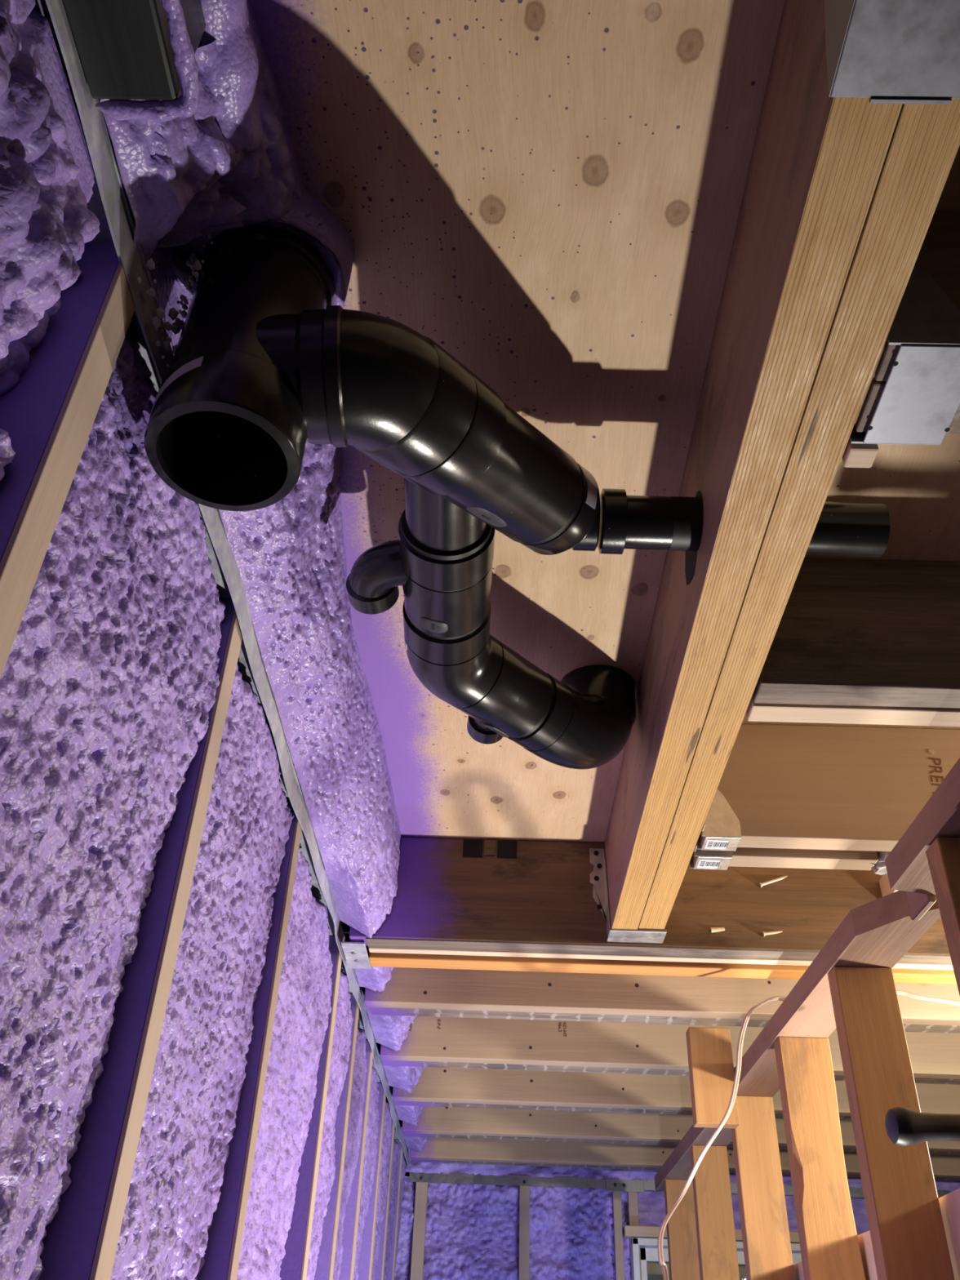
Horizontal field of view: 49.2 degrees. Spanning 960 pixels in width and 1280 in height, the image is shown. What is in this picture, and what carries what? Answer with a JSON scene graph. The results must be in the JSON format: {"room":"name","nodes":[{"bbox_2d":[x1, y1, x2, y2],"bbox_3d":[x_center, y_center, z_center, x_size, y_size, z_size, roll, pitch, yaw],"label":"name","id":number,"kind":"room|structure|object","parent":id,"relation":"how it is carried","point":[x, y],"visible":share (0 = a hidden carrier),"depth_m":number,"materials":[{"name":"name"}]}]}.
{"room":"unfinished basement","nodes":[
{"label":"unfinished basement","id":0,"kind":"room"},
{"bbox_2d":[398,1119,409,1176],"bbox_3d":[1.391,2.753,3.135,3.820,2.350,0.080,1,-36,1],"label":"wall","id":1,"kind":"structure","parent":0,"point":[407,1174],"depth_m":3.72,"materials":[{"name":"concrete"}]},
{"bbox_2d":[622,1225,801,1279],"bbox_3d":[0.839,2.311,3.331,0.734,0.759,0.130,1,-36,1],"label":"window","id":2,"kind":"structure","parent":1,"relation":"in","point":[645,1237],"depth_m":3.50,"materials":[{"name":"white plastic"}]},
{"bbox_2d":[99,0,959,1094],"bbox_3d":[1.420,-0.073,1.288,3.820,0.030,6.600,1,-36,1],"label":"subfloor","id":3,"kind":"structure","parent":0,"point":[548,193],"depth_m":0.96,"materials":[{"name":"brown wood"}]},
{"bbox_2d":[62,0,262,153],"bbox_3d":[-0.185,-0.458,0.665,0.126,0.185,0.372,1,-36,1],"label":"foam","id":4,"kind":"object","parent":3,"relation":"attached to","point":[126,51],"depth_m":0.67,"materials":[{"name":"purple plastic"}]},
{"bbox_2d":[354,960,393,991],"bbox_3d":[-0.197,0.584,2.093,0.094,0.192,0.207,1,-36,1],"label":"foam","id":5,"kind":"object","parent":3,"relation":"attached to","point":[375,979],"visible":0.27,"depth_m":2.08,"materials":[{"name":"purple plastic"}]},
{"bbox_2d":[364,1004,416,1050],"bbox_3d":[-0.193,0.796,2.383,0.098,0.191,0.302,1,-36,1],"label":"foam","id":6,"kind":"object","parent":3,"relation":"attached to","point":[389,1031],"visible":0.41,"depth_m":2.38,"materials":[{"name":"purple plastic"}]},
{"bbox_2d":[379,1054,424,1093],"bbox_3d":[-0.192,1.036,2.711,0.099,0.192,0.303,1,-36,1],"label":"foam","id":7,"kind":"object","parent":3,"relation":"attached to","point":[405,1078],"visible":0.3,"depth_m":2.69,"materials":[{"name":"purple plastic"}]},
{"bbox_2d":[391,1094,423,1125],"bbox_3d":[-0.193,1.276,3.039,0.097,0.190,0.302,1,-36,1],"label":"foam","id":8,"kind":"object","parent":3,"relation":"attached to","point":[410,1114],"visible":0.25,"depth_m":3.01,"materials":[{"name":"purple plastic"}]},
{"bbox_2d":[400,1127,427,1152],"bbox_3d":[-0.187,1.515,3.367,0.107,0.189,0.303,1,-36,1],"label":"foam","id":9,"kind":"object","parent":3,"relation":"attached to","point":[418,1144],"visible":0.23,"depth_m":3.37,"materials":[{"name":"purple plastic"}]},
{"bbox_2d":[144,224,889,769],"bbox_3d":[-0.006,-0.046,1.145,0.758,0.272,0.605,19,-39,-21],"label":"drain pipe","id":10,"kind":"object","parent":3,"relation":"attached to","point":[264,365],"visible":1,"depth_m":0.90,"materials":[{"name":"black plastic"}]},
{"bbox_2d":[346,539,492,637],"bbox_3d":[-0.068,-0.070,1.164,0.164,0.100,0.101,1,-36,1],"label":"pipe fitting","id":11,"kind":"object","parent":10,"relation":"attached to","point":[459,606],"depth_m":1.14,"materials":[{"name":"black plastic"}]},
{"bbox_2d":[393,1100,851,1120],"bbox_3d":[1.501,1.213,2.850,3.462,0.193,0.054,1,-36,1],"label":"joist","id":12,"kind":"object","parent":3,"relation":"attached to","point":[396,1102],"visible":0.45,"depth_m":2.82,"materials":[{"name":"brown wood"}]},
{"bbox_2d":[349,836,951,964],"bbox_3d":[1.501,0.495,1.867,3.455,0.196,0.046,1,-36,1],"label":"header","id":13,"kind":"object","parent":3,"relation":"attached to","point":[455,894],"visible":0.62,"depth_m":1.86,"materials":[{"name":"brown wood"}]},
{"bbox_2d":[589,848,666,943],"bbox_3d":[0.259,0.439,1.852,0.123,0.175,0.054,1,-36,1],"label":"hanger","id":14,"kind":"object","parent":13,"relation":"attached to","point":[597,877],"visible":1,"depth_m":1.85,"materials":[{"name":"metal"}]},
{"bbox_2d":[710,927,724,933],"bbox_3d":[0.416,0.509,1.839,0.025,0.013,0.010,4,-36,-3],"label":"peg","id":15,"kind":"object","parent":13,"relation":"attached to","point":[713,929],"visible":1,"depth_m":1.83,"materials":[{"name":"brown wood"}]},
{"bbox_2d":[761,930,782,936],"bbox_3d":[0.518,0.512,1.834,0.051,0.016,0.009,6,-36,-5],"label":"nail","id":16,"kind":"object","parent":13,"relation":"attached to","point":[764,934],"visible":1,"depth_m":1.83,"materials":[{"name":"metal"}]},
{"bbox_2d":[758,875,787,887],"bbox_3d":[0.531,0.434,1.890,0.060,0.029,0.009,5,-36,-3],"label":"nail","id":17,"kind":"object","parent":13,"relation":"attached to","point":[760,884],"visible":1,"depth_m":1.89,"materials":[{"name":"metal"}]},
{"bbox_2d":[879,875,897,897],"bbox_3d":[0.741,0.414,1.825,0.047,0.046,0.129,1,-36,1],"label":"wood block","id":18,"kind":"object","parent":13,"relation":"attached to","point":[884,882],"visible":0.12,"depth_m":1.86,"materials":[{"name":"brown wood"}]},
{"bbox_2d":[368,946,953,970],"bbox_3d":[1.516,0.517,1.895,3.425,0.197,0.020,1,-36,1],"label":"header","id":19,"kind":"object","parent":3,"relation":"attached to","point":[393,950],"visible":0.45,"depth_m":1.86,"materials":[{"name":"brown wood"}]},
{"bbox_2d":[364,954,959,1025],"bbox_3d":[1.499,0.705,2.155,3.462,0.194,0.038,1,-36,1],"label":"joist","id":20,"kind":"object","parent":3,"relation":"attached to","point":[407,987],"visible":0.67,"depth_m":2.13,"materials":[{"name":"brown wood"}]},
{"bbox_2d":[368,951,956,984],"bbox_3d":[1.515,0.551,1.940,3.428,0.199,0.046,1,-36,1],"label":"joist","id":21,"kind":"object","parent":3,"relation":"attached to","point":[376,959],"visible":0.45,"depth_m":1.90,"materials":[{"name":"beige wood"}]},
{"bbox_2d":[369,1007,959,1033],"bbox_3d":[1.502,0.733,2.194,3.455,0.193,0.054,1,-36,1],"label":"joist","id":22,"kind":"object","parent":3,"relation":"attached to","point":[375,1011],"visible":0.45,"depth_m":2.16,"materials":[{"name":"brown wood"}]},
{"bbox_2d":[685,1026,739,1128],"bbox_3d":[0.474,0.893,2.144,0.086,0.186,0.038,1,-36,1],"label":"post","id":23,"kind":"object","parent":22,"relation":"hanging from","point":[709,1051],"visible":1,"depth_m":2.13,"materials":[{"name":"brown wood"}]},
{"bbox_2d":[380,1016,959,1079],"bbox_3d":[1.500,0.945,2.483,3.462,0.194,0.039,1,-36,1],"label":"joist","id":24,"kind":"object","parent":3,"relation":"attached to","point":[428,1038],"visible":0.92,"depth_m":2.46,"materials":[{"name":"brown wood"}]},
{"bbox_2d":[382,1059,959,1084],"bbox_3d":[1.500,0.973,2.522,3.462,0.193,0.054,1,-36,1],"label":"joist","id":25,"kind":"object","parent":3,"relation":"attached to","point":[385,1063],"visible":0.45,"depth_m":2.49,"materials":[{"name":"brown wood"}]},
{"bbox_2d":[392,1066,959,1115],"bbox_3d":[1.501,1.185,2.811,3.462,0.194,0.038,1,-36,1],"label":"joist","id":26,"kind":"object","parent":3,"relation":"attached to","point":[447,1085],"visible":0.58,"depth_m":2.79,"materials":[{"name":"brown wood"}]},
{"bbox_2d":[401,1106,959,1151],"bbox_3d":[1.502,1.425,3.139,3.462,0.194,0.038,1,-36,1],"label":"joist","id":27,"kind":"object","parent":3,"relation":"attached to","point":[433,1119],"visible":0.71,"depth_m":3.11,"materials":[{"name":"brown wood"}]},
{"bbox_2d":[403,1133,959,1155],"bbox_3d":[1.502,1.453,3.178,3.462,0.193,0.054,1,-36,1],"label":"joist","id":28,"kind":"object","parent":3,"relation":"attached to","point":[415,1135],"visible":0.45,"depth_m":3.15,"materials":[{"name":"brown wood"}]},
{"bbox_2d":[404,1147,959,1191],"bbox_3d":[1.481,1.800,3.646,3.492,0.200,0.060,1,-36,1],"label":"foam","id":29,"kind":"object","parent":3,"relation":"attached to","point":[414,1166],"visible":0.09,"depth_m":3.62,"materials":[{"name":"purple plastic"}]},
{"bbox_2d":[409,1137,959,1177],"bbox_3d":[1.503,1.665,3.467,3.462,0.194,0.038,1,-36,1],"label":"joist","id":30,"kind":"object","parent":3,"relation":"attached to","point":[435,1148],"visible":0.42,"depth_m":3.44,"materials":[{"name":"brown wood"}]},
{"bbox_2d":[410,1159,959,1181],"bbox_3d":[1.504,1.693,3.506,3.462,0.193,0.054,1,-36,1],"label":"joist","id":31,"kind":"object","parent":3,"relation":"attached to","point":[412,1160],"visible":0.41,"depth_m":3.47,"materials":[{"name":"brown wood"}]},
{"bbox_2d":[604,0,959,929],"bbox_3d":[0.269,-0.001,1.264,0.090,0.186,1.522,1,-36,1],"label":"beam","id":32,"kind":"structure","parent":3,"relation":"attached to","point":[842,195],"depth_m":0.88,"materials":[{"name":"brown wood"}]},
{"bbox_2d":[688,843,732,870],"bbox_3d":[0.343,0.260,1.583,0.056,0.158,0.068,1,-36,1],"label":"hanger","id":33,"kind":"object","parent":32,"relation":"attached to","point":[706,860],"visible":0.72,"depth_m":1.54,"materials":[{"name":"metal"}]},
{"bbox_2d":[699,861,719,866],"bbox_3d":[0.339,0.330,1.546,0.028,0.001,0.016,1,-36,1],"label":"print","id":34,"kind":"object","parent":33,"relation":"on","point":[701,863],"depth_m":1.54,"materials":[{"name":"black"}]},
{"bbox_2d":[692,847,878,870],"bbox_3d":[0.453,0.253,1.601,0.263,0.187,0.038,1,-36,1],"label":"joist","id":35,"kind":"object","parent":33,"relation":"on","point":[741,856],"visible":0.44,"depth_m":1.54,"materials":[{"name":"brown wood"}]},
{"bbox_2d":[872,851,890,875],"bbox_3d":[0.637,0.295,1.563,0.110,0.100,0.058,1,-36,1],"label":"chunk","id":36,"kind":"object","parent":35,"relation":"attached to","point":[880,868],"visible":0.07,"depth_m":1.54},
{"bbox_2d":[697,789,741,850],"bbox_3d":[0.343,0.221,1.530,0.056,0.158,0.068,1,-36,1],"label":"hanger","id":37,"kind":"object","parent":32,"relation":"attached to","point":[721,829],"visible":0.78,"depth_m":1.49,"materials":[{"name":"metal"}]},
{"bbox_2d":[706,841,728,847],"bbox_3d":[0.338,0.291,1.493,0.028,0.001,0.016,1,-36,1],"label":"print","id":38,"kind":"object","parent":37,"relation":"on","point":[709,844],"depth_m":1.49,"materials":[{"name":"black"}]},
{"bbox_2d":[699,724,959,851],"bbox_3d":[1.774,0.246,1.519,2.907,0.187,0.040,1,-36,1],"label":"joist","id":39,"kind":"object","parent":37,"relation":"on","point":[786,786],"visible":0.68,"depth_m":1.53,"materials":[{"name":"brown wood"}]},
{"bbox_2d":[841,437,878,467],"bbox_3d":[0.324,-0.170,0.902,0.024,0.040,0.023,1,-36,1],"label":"block","id":40,"kind":"object","parent":32,"relation":"attached to","point":[855,455],"visible":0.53,"depth_m":0.89,"materials":[{"name":"brown wood"}]},
{"bbox_2d":[854,342,885,424],"bbox_3d":[0.318,-0.230,0.864,0.012,0.068,0.084,1,-36,1],"label":"hanger","id":41,"kind":"object","parent":32,"relation":"attached to","point":[882,351],"visible":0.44,"depth_m":0.84,"materials":[{"name":"silver metal"}]},
{"bbox_2d":[849,263,959,444],"bbox_3d":[0.351,-0.262,0.885,0.075,0.170,0.103,1,-36,1],"label":"hanger","id":42,"kind":"object","parent":32,"relation":"attached to","point":[918,402],"visible":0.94,"depth_m":0.83,"materials":[{"name":"metal"}]},
{"bbox_2d":[854,379,959,434],"bbox_3d":[1.771,-0.227,0.878,2.909,0.182,0.052,1,-36,1],"label":"joist","id":43,"kind":"object","parent":42,"relation":"on","point":[877,387],"visible":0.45,"depth_m":0.86,"materials":[{"name":"brown wood"}]},
{"bbox_2d":[875,210,959,381],"bbox_3d":[1.770,-0.254,0.840,2.909,0.182,0.038,1,-36,1],"label":"joist","id":44,"kind":"object","parent":42,"relation":"on","point":[939,255],"visible":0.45,"depth_m":0.86,"materials":[{"name":"brown wood"}]},
{"bbox_2d":[746,695,959,726],"bbox_3d":[1.771,0.045,1.243,2.910,0.189,0.034,1,-36,1],"label":"joist","id":45,"kind":"object","parent":3,"relation":"attached to","point":[756,712],"visible":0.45,"depth_m":1.21,"materials":[{"name":"brown wood"}]},
{"bbox_2d":[752,558,959,708],"bbox_3d":[1.771,0.021,1.212,2.910,0.187,0.042,1,-36,1],"label":"joist","id":46,"kind":"object","parent":3,"relation":"attached to","point":[850,632],"visible":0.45,"depth_m":1.21,"materials":[{"name":"brown wood"}]},
{"bbox_3d":[1.524,-0.448,0.579,3.400,0.194,0.103,1,-36,1],"label":"header","id":47,"kind":"object","parent":3,"relation":"attached to","visible":0},
{"bbox_2d":[824,0,959,104],"bbox_3d":[0.252,-0.427,0.676,0.126,0.186,0.070,1,-36,1],"label":"hanger","id":48,"kind":"object","parent":47,"relation":"attached to","point":[882,51],"visible":1,"depth_m":0.63,"materials":[{"name":"metal"}]},
{"bbox_3d":[1.342,1.874,-0.138,3.820,0.100,6.600,1,-36,1],"label":"floor","id":49,"kind":"structure","parent":0,"visible":0},
{"bbox_2d":[0,241,135,678],"bbox_3d":[-0.336,0.597,0.144,0.089,2.185,0.036,1,-36,1],"label":"stud","id":50,"kind":"object","parent":49,"relation":"on","point":[48,416],"visible":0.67,"depth_m":0.67,"materials":[{"name":"brown wood"}]},
{"bbox_2d":[0,0,99,480],"bbox_3d":[-0.306,0.169,-0.463,0.098,2.162,1.451,2,-36,1],"label":"foam","id":51,"kind":"object","parent":50,"relation":"attached to","point":[47,173],"visible":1,"depth_m":0.60,"materials":[{"name":"purple plastic"}]},
{"bbox_2d":[0,335,225,1279],"bbox_3d":[-0.318,0.732,0.308,0.064,2.162,0.389,2,-36,0],"label":"foam","id":52,"kind":"object","parent":50,"relation":"attached to","point":[109,682],"visible":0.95,"depth_m":0.75,"materials":[{"name":"purple plastic"}]},
{"bbox_2d":[31,0,410,1168],"bbox_3d":[-0.295,0.514,1.856,0.105,0.037,4.400,1,-36,1],"label":"track","id":53,"kind":"object","parent":50,"relation":"on","point":[108,202],"visible":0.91,"depth_m":0.86,"materials":[{"name":"silver metal"}]},
{"bbox_2d":[137,234,213,368],"bbox_3d":[-0.237,-0.286,0.890,0.032,0.179,0.168,1,-36,1],"label":"foam","id":54,"kind":"object","parent":53,"relation":"on","point":[175,327],"visible":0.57,"depth_m":0.85,"materials":[{"name":"purple plastic"}]},
{"bbox_2d":[99,0,400,937],"bbox_3d":[-0.191,0.015,1.306,0.148,0.203,1.434,1,-36,1],"label":"foam","id":55,"kind":"object","parent":53,"relation":"attached to","point":[184,182],"visible":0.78,"depth_m":1.13,"materials":[{"name":"purple plastic"}]},
{"bbox_2d":[341,942,371,968],"bbox_3d":[-0.223,0.570,1.889,0.042,0.006,0.130,1,-36,1],"label":"strap","id":56,"kind":"object","parent":53,"relation":"attached to","point":[356,954],"visible":1,"depth_m":1.88,"materials":[{"name":"silver metal"}]},
{"bbox_2d":[39,599,242,1279],"bbox_3d":[-0.335,0.848,0.486,0.089,2.185,0.037,1,-36,1],"label":"stud","id":57,"kind":"object","parent":49,"relation":"on","point":[81,1241],"visible":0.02,"depth_m":0.85,"materials":[{"name":"brown wood"}]},
{"bbox_2d":[110,663,293,1279],"bbox_3d":[-0.317,0.994,0.666,0.062,2.162,0.426,1,-36,1],"label":"foam","id":58,"kind":"object","parent":57,"relation":"attached to","point":[188,1124],"visible":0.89,"depth_m":1.11,"materials":[{"name":"purple"}]},
{"bbox_2d":[196,801,302,1279],"bbox_3d":[-0.334,1.120,0.858,0.089,2.185,0.034,1,-36,1],"label":"stud","id":59,"kind":"object","parent":49,"relation":"on","point":[225,1232],"visible":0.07,"depth_m":1.26,"materials":[{"name":"brown wood"}]},
{"bbox_2d":[236,847,333,1279],"bbox_3d":[-0.318,1.285,1.063,0.058,2.162,0.492,1,-36,1],"label":"foam","id":60,"kind":"object","parent":59,"relation":"attached to","point":[303,1006],"visible":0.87,"depth_m":1.54,"materials":[{"name":"purple plastic"}]},
{"bbox_2d":[279,936,342,1279],"bbox_3d":[-0.332,1.431,1.283,0.089,2.185,0.036,1,-36,1],"label":"stud","id":61,"kind":"object","parent":49,"relation":"on","point":[294,1266],"visible":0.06,"depth_m":1.69,"materials":[{"name":"brown wood"}]},
{"bbox_2d":[306,971,353,1279],"bbox_3d":[-0.316,1.538,1.409,0.069,2.162,0.296,4,-36,-2],"label":"foam","id":62,"kind":"object","parent":61,"relation":"attached to","point":[340,1051],"visible":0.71,"depth_m":1.91,"materials":[{"name":"purple plastic"}]},
{"bbox_2d":[314,993,359,1279],"bbox_3d":[-0.331,1.625,1.548,0.089,2.185,0.036,1,-36,1],"label":"stud","id":63,"kind":"object","parent":49,"relation":"on","point":[326,1260],"visible":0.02,"depth_m":1.98,"materials":[{"name":"brown wood"}]},
{"bbox_2d":[333,1027,367,1279],"bbox_3d":[-0.317,1.735,1.678,0.066,2.162,0.304,1,-36,1],"label":"foam","id":64,"kind":"object","parent":63,"relation":"attached to","point":[354,1126],"visible":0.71,"depth_m":2.18,"materials":[{"name":"purple plastic"}]},
{"bbox_2d":[337,1040,373,1279],"bbox_3d":[-0.330,1.826,1.822,0.089,2.185,0.036,1,-36,1],"label":"stud","id":65,"kind":"object","parent":49,"relation":"on","point":[350,1223],"visible":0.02,"depth_m":2.25,"materials":[{"name":"brown wood"}]},
{"bbox_2d":[353,1065,379,1279],"bbox_3d":[-0.312,1.955,1.978,0.063,2.162,0.368,3,-36,-1],"label":"foam","id":66,"kind":"object","parent":65,"relation":"attached to","point":[370,1162],"visible":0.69,"depth_m":2.49,"materials":[{"name":"purple plastic"}]},
{"bbox_2d":[357,1083,386,1279],"bbox_3d":[-0.329,2.063,2.147,0.089,2.185,0.036,1,-36,1],"label":"stud","id":67,"kind":"object","parent":49,"relation":"on","point":[366,1259],"visible":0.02,"depth_m":2.59,"materials":[{"name":"brown wood"}]},
{"bbox_2d":[371,1101,391,1279],"bbox_3d":[-0.311,2.178,2.282,0.057,2.162,0.319,2,-36,0],"label":"foam","id":68,"kind":"object","parent":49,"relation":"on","point":[387,1135],"visible":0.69,"depth_m":2.82,"materials":[{"name":"purple plastic"}]},
{"bbox_2d":[374,1119,395,1279],"bbox_3d":[-0.328,2.272,2.432,0.089,2.185,0.036,1,-36,1],"label":"stud","id":69,"kind":"object","parent":49,"relation":"on","point":[380,1273],"visible":0.02,"depth_m":2.89,"materials":[{"name":"brown wood"}]},
{"bbox_2d":[383,1139,399,1279],"bbox_3d":[-0.310,2.393,2.576,0.055,2.162,0.338,1,-36,1],"label":"foam","id":70,"kind":"object","parent":49,"relation":"on","point":[393,1189],"visible":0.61,"depth_m":3.13,"materials":[{"name":"purple plastic"}]},
{"bbox_2d":[386,1139,403,1279],"bbox_3d":[-0.327,2.493,2.734,0.089,2.185,0.036,1,-36,1],"label":"stud","id":71,"kind":"object","parent":49,"relation":"on","point":[390,1276],"visible":0.02,"depth_m":3.23,"materials":[{"name":"brown wood"}]},
{"bbox_2d":[394,1155,406,1271],"bbox_3d":[-0.312,2.603,2.864,0.060,2.162,0.304,1,-36,1],"label":"foam","id":72,"kind":"object","parent":71,"relation":"attached to","point":[403,1166],"visible":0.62,"depth_m":3.39,"materials":[{"name":"purple plastic"}]},
{"bbox_2d":[409,1182,428,1279],"bbox_3d":[-0.234,2.736,3.028,0.040,2.148,0.082,1,-36,1],"label":"stud","id":73,"kind":"object","parent":49,"relation":"on","point":[421,1188],"visible":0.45,"depth_m":3.53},
{"bbox_2d":[394,1176,416,1279],"bbox_3d":[-0.283,2.729,3.017,0.058,2.142,0.066,1,-36,1],"label":"foam","id":74,"kind":"object","parent":73,"relation":"attached to","point":[403,1262],"visible":0.79,"depth_m":3.54,"materials":[{"name":"purple plastic"}]},
{"bbox_2d":[422,1182,519,1279],"bbox_3d":[-0.055,2.739,3.018,0.320,2.142,0.089,1,-36,1],"label":"foam","id":75,"kind":"object","parent":73,"relation":"attached to","point":[472,1232],"visible":0.98,"depth_m":3.56,"materials":[{"name":"purple plastic"}]},
{"bbox_2d":[518,1186,529,1279],"bbox_3d":[0.120,2.744,3.021,0.034,2.148,0.082,1,-36,1],"label":"stud","id":76,"kind":"object","parent":49,"relation":"on","point":[524,1191],"visible":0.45,"depth_m":3.52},
{"bbox_2d":[528,1186,615,1279],"bbox_3d":[0.279,2.743,3.006,0.285,2.142,0.070,1,-36,1],"label":"foam","id":77,"kind":"object","parent":76,"relation":"attached to","point":[571,1230],"visible":1,"depth_m":3.54,"materials":[{"name":"purple plastic"}]},
{"bbox_2d":[612,1191,624,1279],"bbox_3d":[0.436,2.752,3.014,0.028,2.148,0.082,1,-36,1],"label":"stud","id":78,"kind":"object","parent":49,"relation":"on","point":[616,1196],"visible":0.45,"depth_m":3.52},
{"bbox_2d":[621,1191,631,1279],"bbox_3d":[0.462,2.750,3.005,0.024,2.142,0.057,1,-36,1],"label":"foam","id":79,"kind":"object","parent":78,"relation":"attached to","point":[626,1241],"visible":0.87,"depth_m":3.51,"materials":[{"name":"purple plastic"}]},
{"bbox_2d":[626,1191,641,1279],"bbox_3d":[0.490,2.753,3.013,0.032,2.148,0.082,1,-36,1],"label":"stud","id":80,"kind":"object","parent":49,"relation":"on","point":[632,1202],"visible":0.45,"depth_m":3.56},
{"bbox_2d":[663,1179,700,1279],"bbox_3d":[0.540,2.377,2.408,0.085,2.044,0.038,1,-36,1],"label":"stud","id":81,"kind":"object","parent":49,"relation":"on","point":[682,1235],"visible":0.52,"depth_m":2.92,"materials":[{"name":"brown wood"}]},
{"bbox_2d":[689,1145,739,1279],"bbox_3d":[0.538,2.094,2.021,0.085,2.044,0.038,1,-36,1],"label":"stud","id":82,"kind":"object","parent":49,"relation":"on","point":[713,1210],"visible":0.96,"depth_m":2.52,"materials":[{"name":"brown wood"}]},
{"bbox_2d":[731,1095,795,1279],"bbox_3d":[0.537,1.790,1.607,0.085,2.044,0.038,1,-36,1],"label":"stud","id":83,"kind":"object","parent":49,"relation":"on","point":[766,1245],"visible":0.91,"depth_m":2.09,"materials":[{"name":"brown wood"}]},
{"bbox_2d":[773,1036,866,1279],"bbox_3d":[0.537,1.535,1.259,0.088,2.044,0.038,1,-36,1],"label":"stud","id":84,"kind":"object","parent":49,"relation":"on","point":[829,1247],"visible":1,"depth_m":1.73,"materials":[{"name":"brown wood"}]},
{"bbox_2d":[793,1188,959,1279],"bbox_3d":[0.589,1.790,1.352,0.013,1.743,2.500,1,-36,1],"label":"sheet","id":85,"kind":"object","parent":49,"relation":"on","point":[949,1203],"visible":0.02,"depth_m":1.36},
{"bbox_2d":[884,1106,959,1146],"bbox_3d":[0.655,0.515,1.098,0.454,0.041,0.038,2,-36,1],"label":"pipe","id":86,"kind":"object","parent":85,"relation":"attached to","point":[904,1126],"visible":1,"depth_m":1.09,"materials":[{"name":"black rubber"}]},
{"bbox_2d":[827,966,954,1279],"bbox_3d":[0.534,1.320,0.964,0.085,2.044,0.038,1,-36,1],"label":"stud","id":87,"kind":"object","parent":49,"relation":"on","point":[908,1239],"visible":0.98,"depth_m":1.42,"materials":[{"name":"brown wood"}]},
{"bbox_2d":[654,1124,716,1191],"bbox_3d":[0.542,1.375,2.805,0.096,0.038,0.906,1,-36,1],"label":"plate","id":88,"kind":"object","parent":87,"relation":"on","point":[677,1166],"depth_m":2.80,"materials":[{"name":"brown wood"}]},
{"bbox_2d":[657,990,959,1279],"bbox_3d":[0.585,1.448,1.241,0.678,2.159,0.304,1,-36,1],"label":"cable","id":89,"kind":"object","parent":88,"relation":"hanging from","point":[663,1264],"visible":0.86,"depth_m":1.78,"materials":[{"name":"white plastic"}]},
{"bbox_2d":[736,890,940,1097],"bbox_3d":[0.551,0.622,1.775,0.122,0.038,1.080,1,-36,1],"label":"plate","id":90,"kind":"object","parent":87,"relation":"on","point":[886,931],"depth_m":1.59,"materials":[{"name":"brown wood"}]},
{"bbox_2d":[906,891,936,920],"bbox_3d":[0.578,0.335,1.376,0.012,0.044,0.070,1,-36,1],"label":"block","id":91,"kind":"object","parent":90,"relation":"attached to","point":[919,904],"visible":0.54,"depth_m":1.37,"materials":[{"name":"brown wood"}]},
{"bbox_2d":[925,837,959,995],"bbox_3d":[0.533,1.063,0.613,0.085,2.044,0.038,1,-36,1],"label":"stud","id":92,"kind":"object","parent":49,"relation":"on","point":[943,855],"visible":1,"depth_m":1.18,"materials":[{"name":"brown wood"}]},
{"bbox_2d":[884,757,959,894],"bbox_3d":[0.565,0.098,1.063,0.089,0.040,0.735,1,-36,1],"label":"plate","id":93,"kind":"object","parent":92,"relation":"on","point":[908,869],"visible":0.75,"depth_m":1.24,"materials":[{"name":"brown wood"}]},
{"bbox_3d":[1.316,2.773,2.995,0.036,2.148,0.082,1,-36,1],"label":"stud","id":94,"kind":"object","parent":49,"relation":"on","visible":0},
{"bbox_2d":[408,1172,951,1198],"bbox_3d":[1.194,1.901,3.603,2.876,0.040,0.052,1,-36,1],"label":"track","id":95,"kind":"object","parent":94,"relation":"on","point":[613,1185],"visible":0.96,"depth_m":3.61,"materials":[{"name":"black"}]},
{"bbox_2d":[637,1190,869,1235],"bbox_3d":[1.877,1.976,3.565,2.680,0.152,0.061,1,-36,1],"label":"foam","id":96,"kind":"object","parent":95,"relation":"attached to","point":[651,1203],"visible":0.12,"depth_m":3.59,"materials":[{"name":"purple plastic"}]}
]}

